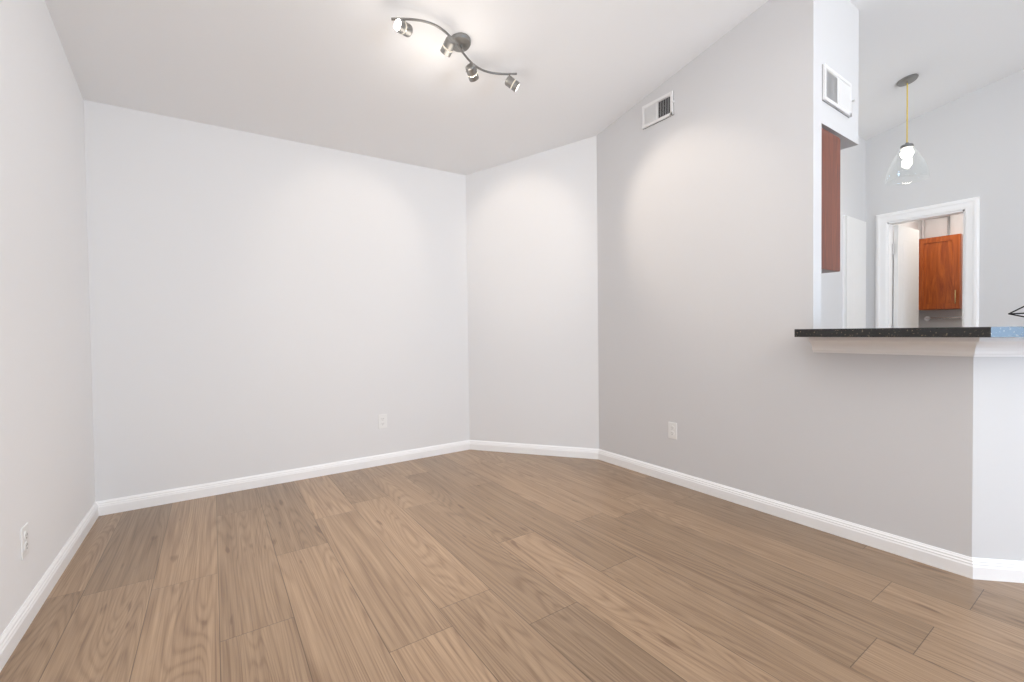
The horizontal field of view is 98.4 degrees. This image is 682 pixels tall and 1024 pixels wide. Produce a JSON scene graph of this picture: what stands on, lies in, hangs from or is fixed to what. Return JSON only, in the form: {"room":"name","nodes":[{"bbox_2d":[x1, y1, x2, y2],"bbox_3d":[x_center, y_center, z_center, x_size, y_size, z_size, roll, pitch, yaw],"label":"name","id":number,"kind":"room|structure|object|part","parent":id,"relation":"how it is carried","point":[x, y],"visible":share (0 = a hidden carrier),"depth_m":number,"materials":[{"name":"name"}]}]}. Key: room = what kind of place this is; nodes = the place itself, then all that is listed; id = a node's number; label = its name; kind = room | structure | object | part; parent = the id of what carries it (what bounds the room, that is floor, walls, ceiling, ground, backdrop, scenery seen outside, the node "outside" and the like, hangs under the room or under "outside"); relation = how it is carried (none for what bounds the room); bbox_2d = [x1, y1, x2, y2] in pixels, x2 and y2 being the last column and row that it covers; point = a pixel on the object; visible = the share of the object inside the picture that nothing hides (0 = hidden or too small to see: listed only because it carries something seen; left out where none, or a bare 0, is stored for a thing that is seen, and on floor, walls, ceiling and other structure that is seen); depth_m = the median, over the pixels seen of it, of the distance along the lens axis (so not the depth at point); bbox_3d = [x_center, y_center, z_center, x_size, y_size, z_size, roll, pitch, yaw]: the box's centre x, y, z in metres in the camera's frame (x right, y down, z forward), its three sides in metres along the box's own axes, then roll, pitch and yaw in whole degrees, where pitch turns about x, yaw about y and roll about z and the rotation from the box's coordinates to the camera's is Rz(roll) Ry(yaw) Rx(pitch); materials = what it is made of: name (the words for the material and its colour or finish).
{"room":"empty living room","nodes":[
{"label":"empty living room","id":0,"kind":"room"},
{"bbox_2d":[0,0,94,635],"bbox_3d":[-0.685,-0.919,-0.182,0.100,4.000,6.885,-1,1,-34],"label":"wall","id":1,"kind":"structure","parent":0,"point":[47,482],"depth_m":1.88,"materials":[{"name":"white paint"}]},
{"bbox_2d":[20,523,28,559],"bbox_3d":[-1.826,0.750,1.658,0.008,0.115,0.070,-1,1,-34],"label":"outlet","id":2,"kind":"object","parent":1,"relation":"attached to","point":[24,532],"visible":1,"depth_m":1.65,"materials":[{"name":"white plastic"}]},
{"bbox_2d":[83,100,468,501],"bbox_3d":[-1.479,-0.977,3.378,2.582,4.000,0.100,-1,1,-34],"label":"wall","id":3,"kind":"structure","parent":0,"point":[261,304],"depth_m":3.12,"materials":[{"name":"white paint"}]},
{"bbox_2d":[378,414,386,428],"bbox_3d":[-1.058,0.658,3.617,0.070,0.115,0.008,-1,1,-34],"label":"outlet","id":4,"kind":"object","parent":3,"relation":"attached to","point":[382,420],"visible":1,"depth_m":3.61,"materials":[{"name":"white plastic"}]},
{"bbox_2d":[0,450,1023,681],"bbox_3d":[2.286,1.036,1.924,7.700,0.060,7.200,-1,1,-34],"label":"floor","id":5,"kind":"structure","parent":0,"point":[475,566],"depth_m":1.81,"materials":[{"name":"brown wood"}]},
{"bbox_2d":[466,136,598,448],"bbox_3d":[0.149,-1.007,3.904,1.266,4.000,0.103,0,1,18],"label":"wall","id":6,"kind":"structure","parent":0,"point":[532,269],"depth_m":3.85,"materials":[{"name":"white paint"}]},
{"bbox_2d":[45,0,1023,174],"bbox_3d":[2.248,-2.205,1.862,7.700,1.609,7.200,-1,1,-34],"label":"ceiling","id":7,"kind":"structure","parent":0,"point":[362,77],"depth_m":2.74,"materials":[{"name":"white paint"}]},
{"bbox_2d":[391,17,519,91],"bbox_3d":[-0.291,-1.634,2.530,0.841,0.166,0.197,-2,-9,-37],"label":"track light","id":8,"kind":"object","parent":7,"relation":"attached to","point":[459,42],"visible":1,"depth_m":2.48,"materials":[{"name":"silver metal"}]},
{"bbox_2d":[822,0,858,149],"bbox_3d":[1.718,-2.099,2.782,0.516,1.810,0.604,-1,1,-34],"label":"soffit","id":9,"kind":"structure","parent":7,"relation":"attached to","point":[840,37],"depth_m":2.55,"materials":[{"name":"white paint"}]},
{"bbox_2d":[822,64,854,117],"bbox_3d":[1.851,-1.410,2.499,0.381,0.194,0.026,-1,1,-34],"label":"air vent","id":10,"kind":"object","parent":9,"relation":"attached to","point":[836,91],"visible":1,"depth_m":2.49,"materials":[{"name":"white metal"}]},
{"bbox_2d":[885,74,929,185],"bbox_3d":[3.083,-1.651,3.449,0.264,0.792,0.264,-1,1,-34],"label":"pendant lamp","id":11,"kind":"object","parent":7,"relation":"hanging from","point":[907,151],"visible":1,"depth_m":3.44,"materials":[{"name":"clear glass"}]},
{"bbox_3d":[3.086,-1.380,3.454,0.264,0.250,0.264,-1,1,-34],"label":"lamp shade","id":12,"kind":"part","parent":11,"relation":"part of","materials":[{"name":"clear glass"}]},
{"bbox_3d":[3.081,-1.775,3.447,0.009,0.480,0.009,-1,1,-34],"label":"cord","id":13,"kind":"part","parent":11,"relation":"part of","materials":[{"name":"gold metal"}]},
{"bbox_2d":[597,0,973,556],"bbox_3d":[1.356,-1.000,2.807,0.100,4.000,2.240,-1,1,-34],"label":"wall","id":14,"kind":"structure","parent":0,"point":[709,238],"depth_m":2.62,"materials":[{"name":"white paint"}]},
{"bbox_2d":[0,440,1023,671],"bbox_3d":[1.024,0.996,0.998,3.974,0.086,6.685,-1,1,-34],"label":"baseboard","id":15,"kind":"structure","parent":14,"relation":"attached to","point":[13,633],"depth_m":2.65,"materials":[{"name":"white paint"}]},
{"bbox_2d":[642,91,673,128],"bbox_3d":[1.036,-1.643,3.153,0.014,0.162,0.259,-1,1,-34],"label":"air vent","id":16,"kind":"object","parent":14,"relation":"in","point":[650,113],"visible":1,"depth_m":3.17,"materials":[{"name":"white metal"}]},
{"bbox_2d":[643,91,673,129],"bbox_3d":[1.042,-1.643,3.156,0.001,0.166,0.263,-1,1,-34],"label":"duct","id":17,"kind":"object","parent":16,"relation":"attached to","point":[665,103],"visible":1,"depth_m":3.11,"materials":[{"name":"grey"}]},
{"bbox_2d":[668,422,676,439],"bbox_3d":[1.128,0.629,3.107,0.008,0.115,0.070,-1,1,-34],"label":"outlet","id":18,"kind":"object","parent":14,"relation":"attached to","point":[672,430],"visible":1,"depth_m":3.10,"materials":[{"name":"white plastic"}]},
{"bbox_2d":[821,128,839,272],"bbox_3d":[1.642,-0.785,2.745,0.295,0.767,0.602,-1,1,-34],"label":"cabinet","id":19,"kind":"object","parent":14,"relation":"attached to","point":[830,220],"depth_m":2.48,"materials":[{"name":"brown wood"}]},
{"bbox_2d":[794,327,1023,336],"bbox_3d":[2.349,-0.046,2.001,1.180,0.040,1.456,-1,1,-34],"label":"countertop","id":20,"kind":"structure","parent":14,"relation":"on","point":[951,332],"depth_m":1.88,"materials":[{"name":"black stone"}]},
{"bbox_2d":[1008,306,1023,316],"bbox_3d":[2.438,-0.144,2.030,0.229,0.153,0.197,-1,1,-34],"label":"triangle","id":21,"kind":"object","parent":20,"relation":"on","point":[1012,313],"visible":1,"depth_m":2.07,"materials":[{"name":"black metal"}]},
{"bbox_2d":[808,337,1023,356],"bbox_3d":[2.262,0.018,1.987,0.775,0.085,1.357,-1,1,-34],"label":"trim","id":22,"kind":"structure","parent":14,"relation":"attached to","point":[978,346],"depth_m":1.97,"materials":[{"name":"white paint"}]},
{"bbox_2d":[821,136,865,328],"bbox_3d":[2.388,-1.029,3.674,2.583,4.000,0.100,-1,1,-34],"label":"wall","id":23,"kind":"structure","parent":0,"point":[853,181],"depth_m":4.05,"materials":[{"name":"white paint"}]},
{"bbox_2d":[842,215,844,328],"bbox_3d":[3.237,-0.101,4.187,0.468,2.105,0.020,-1,1,-34],"label":"door frame","id":24,"kind":"structure","parent":23,"relation":"attached to","point":[843,271],"depth_m":4.05,"materials":[{"name":"white paint"}]},
{"bbox_2d":[844,216,865,328],"bbox_3d":[3.242,-0.101,4.181,0.460,2.090,0.032,-1,1,-34],"label":"pantry door","id":25,"kind":"structure","parent":23,"relation":"in","point":[855,281],"depth_m":4.13,"materials":[{"name":"white paint"}]},
{"bbox_2d":[892,221,917,324],"bbox_3d":[4.042,-1.067,4.649,1.050,4.000,0.100,-1,1,-34],"label":"wall","id":26,"kind":"structure","parent":0,"point":[913,225],"depth_m":4.65,"materials":[{"name":"white paint"}]},
{"bbox_2d":[918,214,962,327],"bbox_3d":[4.821,-1.074,4.525,0.100,4.000,1.500,-1,1,-34],"label":"wall","id":27,"kind":"structure","parent":0,"point":[936,227],"depth_m":4.76,"materials":[{"name":"white paint"}]},
{"bbox_2d":[922,216,949,238],"bbox_3d":[4.580,-1.221,4.777,0.010,0.246,0.226,-1,1,-34],"label":"air vent","id":28,"kind":"object","parent":27,"relation":"in","point":[934,218],"visible":0.36,"depth_m":4.76,"materials":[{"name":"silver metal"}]},
{"bbox_2d":[919,234,962,309],"bbox_3d":[4.520,-0.713,4.667,0.253,0.760,0.335,-1,1,-34],"label":"cabinet","id":29,"kind":"object","parent":27,"relation":"attached to","point":[940,270],"depth_m":4.60,"materials":[{"name":"brown wood"}]},
{"bbox_3d":[4.510,-0.449,4.495,0.033,0.140,0.010,-1,1,-34],"label":"handle","id":30,"kind":"part","parent":29,"relation":"part of","materials":[{"name":"gold metal"}]},
{"bbox_2d":[924,316,961,320],"bbox_3d":[4.613,-0.244,4.713,0.067,0.048,0.338,-1,1,-34],"label":"towel bar","id":31,"kind":"object","parent":27,"relation":"attached to","point":[926,318],"visible":0.71,"depth_m":4.71,"materials":[{"name":"silver metal"}]},
{"bbox_2d":[866,69,1023,327],"bbox_3d":[4.862,-1.034,2.415,0.100,4.000,4.960,-1,1,-34],"label":"wall","id":32,"kind":"structure","parent":0,"point":[994,163],"depth_m":3.71,"materials":[{"name":"white paint"}]},
{"bbox_2d":[893,225,918,327],"bbox_3d":[3.913,-0.093,4.388,0.494,2.050,0.037,-1,1,-30],"label":"door","id":33,"kind":"structure","parent":32,"relation":"in","point":[906,283],"depth_m":4.33,"materials":[{"name":"white paint"}]},
{"bbox_2d":[875,196,979,327],"bbox_3d":[3.772,-0.133,4.039,0.124,2.163,0.700,-1,1,-34],"label":"door frame","id":34,"kind":"structure","parent":32,"relation":"attached to","point":[969,209],"depth_m":3.93,"materials":[{"name":"white paint"}]},
{"bbox_2d":[972,357,1023,560],"bbox_3d":[2.461,0.491,1.835,1.000,1.030,0.100,0,1,11],"label":"wall","id":35,"kind":"structure","parent":0,"point":[998,470],"depth_m":1.86,"materials":[{"name":"white paint"}]}
]}

